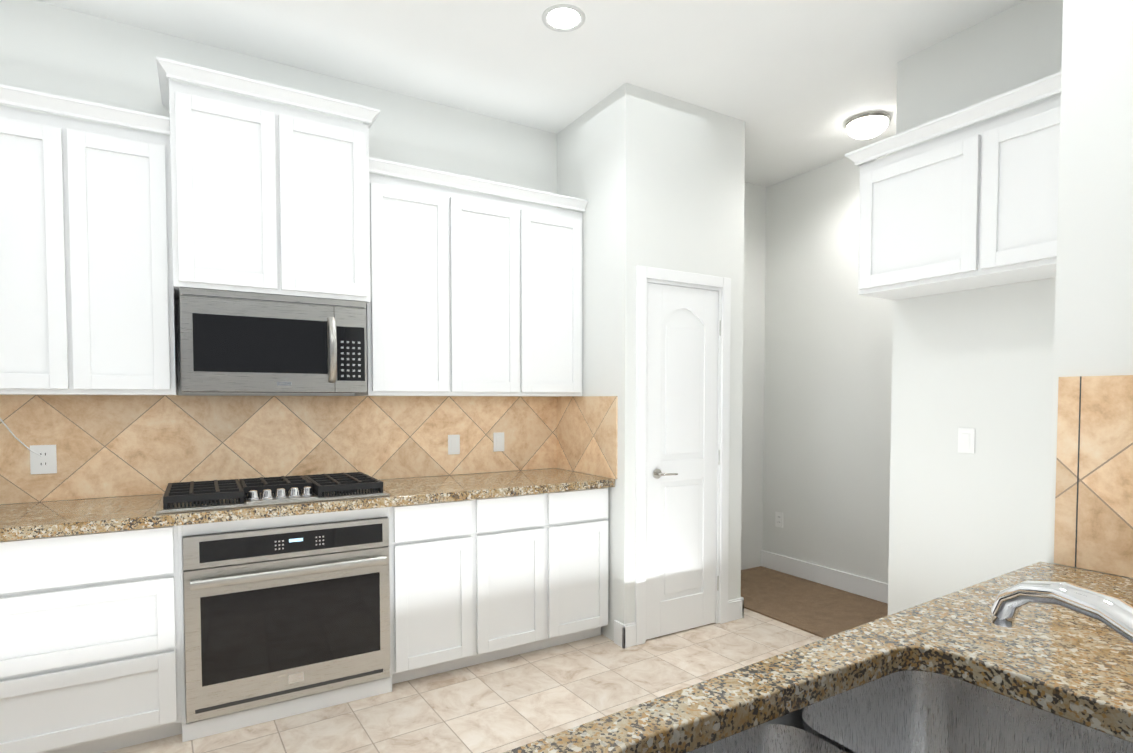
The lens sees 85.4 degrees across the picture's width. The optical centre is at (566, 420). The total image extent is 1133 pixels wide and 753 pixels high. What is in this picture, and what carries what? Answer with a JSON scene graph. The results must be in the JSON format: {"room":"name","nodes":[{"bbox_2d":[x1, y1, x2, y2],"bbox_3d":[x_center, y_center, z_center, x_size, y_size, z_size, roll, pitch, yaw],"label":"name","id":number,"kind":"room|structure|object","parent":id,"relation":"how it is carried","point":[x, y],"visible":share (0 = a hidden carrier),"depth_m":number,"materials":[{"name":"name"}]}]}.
{"room":"kitchen","nodes":[
{"label":"kitchen","id":0,"kind":"room"},
{"bbox_2d":[103,608,823,752],"bbox_3d":[-0.336,1.409,0.336,6.380,0.100,6.320,-1,2,-31],"label":"floor","id":1,"kind":"structure","parent":0,"point":[502,705],"depth_m":2.82,"materials":[{"name":"beige tile"}]},
{"bbox_2d":[0,525,191,752],"bbox_3d":[-1.967,0.847,2.522,0.687,0.876,0.620,-1,2,-31],"label":"base cabinet","id":2,"kind":"object","parent":1,"relation":"on","point":[92,643],"depth_m":2.29,"materials":[{"name":"paint"}]},
{"bbox_2d":[356,498,491,692],"bbox_3d":[-0.765,0.823,3.237,0.496,0.876,0.620,-1,2,-31],"label":"base cabinet","id":3,"kind":"object","parent":1,"relation":"on","point":[440,554],"depth_m":2.98,"materials":[{"name":"paint"}]},
{"bbox_2d":[183,517,389,722],"bbox_3d":[-1.303,0.820,2.866,0.803,0.743,0.650,-1,2,-31],"label":"wall oven","id":4,"kind":"object","parent":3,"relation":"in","point":[275,615],"visible":0.98,"depth_m":2.60,"materials":[{"name":"silver metal"}]},
{"bbox_2d":[492,492,563,660],"bbox_3d":[-0.438,0.816,3.432,0.554,0.876,0.620,-1,2,-31],"label":"base cabinet","id":5,"kind":"object","parent":1,"relation":"on","point":[528,530],"depth_m":3.22,"materials":[{"name":"paint"}]},
{"bbox_2d":[564,488,607,643],"bbox_3d":[-0.116,0.810,3.623,0.482,0.876,0.620,-1,2,-31],"label":"base cabinet","id":6,"kind":"object","parent":1,"relation":"on","point":[585,511],"depth_m":3.41,"materials":[{"name":"paint"}]},
{"bbox_2d":[0,468,614,540],"bbox_3d":[-1.491,0.374,2.770,3.718,0.045,0.653,-1,2,-31],"label":"countertop","id":7,"kind":"structure","parent":6,"relation":"on","point":[22,521],"depth_m":2.63,"materials":[{"name":"stone"}]},
{"bbox_2d":[156,472,389,513],"bbox_3d":[-1.334,0.316,2.828,0.900,0.066,0.515,-1,2,-31],"label":"cooktop","id":8,"kind":"object","parent":7,"relation":"in","point":[207,495],"visible":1,"depth_m":2.71,"materials":[{"name":"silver metal"}]},
{"bbox_2d":[761,707,804,730],"bbox_3d":[0.195,0.903,0.907,0.625,0.871,0.201,-1,2,-31],"label":"base cabinet","id":9,"kind":"object","parent":1,"relation":"on","point":[794,719],"depth_m":0.92,"materials":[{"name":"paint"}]},
{"bbox_2d":[503,561,1132,752],"bbox_3d":[0.008,0.449,0.539,3.411,0.045,0.656,-1,2,-31],"label":"countertop","id":10,"kind":"structure","parent":9,"relation":"on","point":[1066,663],"depth_m":1.03,"materials":[{"name":"stone"}]},
{"bbox_2d":[688,671,1132,752],"bbox_3d":[0.445,0.570,0.775,0.780,0.210,0.475,-1,2,-31],"label":"sink","id":11,"kind":"object","parent":10,"relation":"in","point":[913,712],"visible":0.88,"depth_m":1.04,"materials":[{"name":"metal"}]},
{"bbox_2d":[991,581,1132,642],"bbox_3d":[0.659,0.281,0.748,0.156,0.276,0.311,-1,2,-31],"label":"faucet","id":12,"kind":"object","parent":10,"relation":"on","point":[1114,614],"visible":1,"depth_m":0.79,"materials":[{"name":"silver metal"}]},
{"bbox_2d":[35,0,1024,186],"bbox_3d":[0.090,-1.768,0.483,7.370,0.100,6.320,-1,2,-31],"label":"ceiling","id":13,"kind":"structure","parent":0,"point":[795,85],"depth_m":2.99,"materials":[{"name":"paint"}]},
{"bbox_2d":[542,4,584,31],"bbox_3d":[-0.013,-1.789,2.738,0.196,0.008,0.196,-1,2,-31],"label":"recessed light","id":14,"kind":"object","parent":13,"relation":"in","point":[563,19],"visible":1,"depth_m":2.73,"materials":[{"name":"grey"}]},
{"bbox_2d":[845,111,889,138],"bbox_3d":[1.833,-1.777,3.744,0.250,0.099,0.250,-1,2,-31],"label":"dome light","id":15,"kind":"object","parent":13,"relation":"attached to","point":[868,125],"visible":1,"depth_m":3.67,"materials":[{"name":"white glass"}]},
{"bbox_2d":[0,0,1132,640],"bbox_3d":[0.090,-0.184,0.536,7.370,3.070,6.320,-1,2,-31],"label":"wall","id":16,"kind":"structure","parent":0,"point":[850,410],"depth_m":3.12,"materials":[{"name":"paint"}]},
{"bbox_2d":[30,445,56,473],"bbox_3d":[-2.271,0.170,2.667,0.088,0.125,0.007,-1,2,-31],"label":"electrical outlet plate","id":17,"kind":"object","parent":16,"relation":"attached to","point":[45,462],"visible":1,"depth_m":2.67,"materials":[{"name":"white plastic"}]},
{"bbox_2d":[0,84,95,394],"bbox_3d":[-2.191,-0.684,2.506,0.421,1.159,0.330,-1,2,-31],"label":"upper cabinet","id":18,"kind":"object","parent":16,"relation":"attached to","point":[48,341],"depth_m":2.41,"materials":[{"name":"paint"}]},
{"bbox_2d":[0,418,41,455],"bbox_3d":[-2.332,0.027,2.602,0.160,0.264,0.039,-1,2,-31],"label":"power cord","id":19,"kind":"object","parent":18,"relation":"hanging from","point":[11,432],"visible":1,"depth_m":2.62,"materials":[{"name":"white plastic"}]},
{"bbox_2d":[88,102,179,394],"bbox_3d":[-1.944,-0.689,2.654,0.420,1.159,0.330,-1,2,-31],"label":"upper cabinet","id":20,"kind":"object","parent":16,"relation":"attached to","point":[113,239],"depth_m":2.55,"materials":[{"name":"paint"}]},
{"bbox_2d":[164,58,299,296],"bbox_3d":[-1.541,-1.026,2.839,0.471,0.908,0.405,-1,2,-31],"label":"upper cabinet","id":21,"kind":"object","parent":16,"relation":"attached to","point":[234,189],"depth_m":2.66,"materials":[{"name":"paint"}]},
{"bbox_2d":[179,287,366,392],"bbox_3d":[-1.383,-0.352,2.928,0.766,0.437,0.434,-1,2,-31],"label":"over-the-range microwave","id":22,"kind":"object","parent":21,"relation":"attached to","point":[231,341],"visible":1,"depth_m":2.77,"materials":[{"name":"grey metal"}]},
{"bbox_2d":[296,90,375,307],"bbox_3d":[-1.249,-1.032,3.012,0.471,0.908,0.405,-1,2,-31],"label":"upper cabinet","id":23,"kind":"object","parent":16,"relation":"attached to","point":[334,164],"depth_m":2.89,"materials":[{"name":"paint"}]},
{"bbox_2d":[355,168,467,395],"bbox_3d":[-0.854,-0.682,3.303,0.493,1.101,0.330,-1,2,-31],"label":"upper cabinet","id":24,"kind":"object","parent":16,"relation":"attached to","point":[417,329],"depth_m":3.17,"materials":[{"name":"paint"}]},
{"bbox_2d":[448,435,459,454],"bbox_3d":[-0.663,0.143,3.622,0.072,0.116,0.009,-1,2,-31],"label":"switch plate","id":25,"kind":"object","parent":16,"relation":"attached to","point":[453,444],"visible":1,"depth_m":3.62,"materials":[{"name":"white plastic"}]},
{"bbox_2d":[493,432,503,451],"bbox_3d":[-0.414,0.133,3.771,0.072,0.116,0.009,-1,2,-31],"label":"switch plate","id":26,"kind":"object","parent":16,"relation":"attached to","point":[498,441],"visible":1,"depth_m":3.77,"materials":[{"name":"white plastic"}]},
{"bbox_2d":[464,184,535,395],"bbox_3d":[-0.521,-0.688,3.501,0.546,1.101,0.330,-1,2,-31],"label":"upper cabinet","id":27,"kind":"object","parent":16,"relation":"attached to","point":[500,233],"depth_m":3.41,"materials":[{"name":"paint"}]},
{"bbox_2d":[536,200,584,395],"bbox_3d":[-0.188,-0.695,3.699,0.493,1.101,0.330,-1,2,-31],"label":"upper cabinet","id":28,"kind":"object","parent":16,"relation":"attached to","point":[559,232],"depth_m":3.60,"materials":[{"name":"paint"}]},
{"bbox_2d":[635,265,730,644],"bbox_3d":[0.657,0.197,3.625,0.704,2.102,0.136,-1,2,-31],"label":"door frame","id":29,"kind":"structure","parent":16,"relation":"attached to","point":[645,275],"depth_m":3.52,"materials":[{"name":"paint"}]},
{"bbox_2d":[646,283,720,639],"bbox_3d":[0.695,0.236,3.580,0.556,2.011,0.095,-1,2,-31],"label":"pantry door","id":30,"kind":"structure","parent":16,"relation":"in","point":[682,377],"depth_m":3.58,"materials":[{"name":"paint"}]},
{"bbox_2d":[728,597,743,618],"bbox_3d":[0.912,1.165,4.171,0.014,0.129,0.754,-1,2,-31],"label":"baseboard","id":31,"kind":"structure","parent":16,"relation":"attached to","point":[735,606],"depth_m":3.82,"materials":[{"name":"paint"}]},
{"bbox_2d":[775,512,782,527],"bbox_3d":[1.682,0.787,4.858,0.007,0.116,0.072,-1,2,-31],"label":"electrical outlet plate","id":32,"kind":"object","parent":16,"relation":"attached to","point":[778,519],"visible":1,"depth_m":4.86,"materials":[{"name":"white plastic"}]},
{"bbox_2d":[761,550,887,603],"bbox_3d":[2.577,1.180,3.361,0.014,0.130,3.850,-1,2,-31],"label":"baseboard","id":33,"kind":"structure","parent":16,"relation":"attached to","point":[862,586],"depth_m":4.48,"materials":[{"name":"paint"}]},
{"bbox_2d":[845,72,1060,299],"bbox_3d":[1.782,-0.929,2.572,0.370,0.673,1.126,-1,2,-31],"label":"upper cabinet","id":34,"kind":"object","parent":16,"relation":"attached to","point":[974,207],"visible":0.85,"depth_m":2.54,"materials":[{"name":"paint"}]},
{"bbox_2d":[958,428,974,453],"bbox_3d":[1.851,0.094,2.846,0.009,0.116,0.072,-1,2,-31],"label":"switch plate","id":35,"kind":"object","parent":16,"relation":"attached to","point":[966,440],"visible":1,"depth_m":2.84,"materials":[{"name":"white plastic"}]},
{"bbox_2d":[741,566,887,637],"bbox_3d":[2.831,1.340,2.219,0.990,0.112,6.320,-1,2,-31],"label":"floor","id":36,"kind":"structure","parent":0,"point":[818,609],"depth_m":4.09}
]}

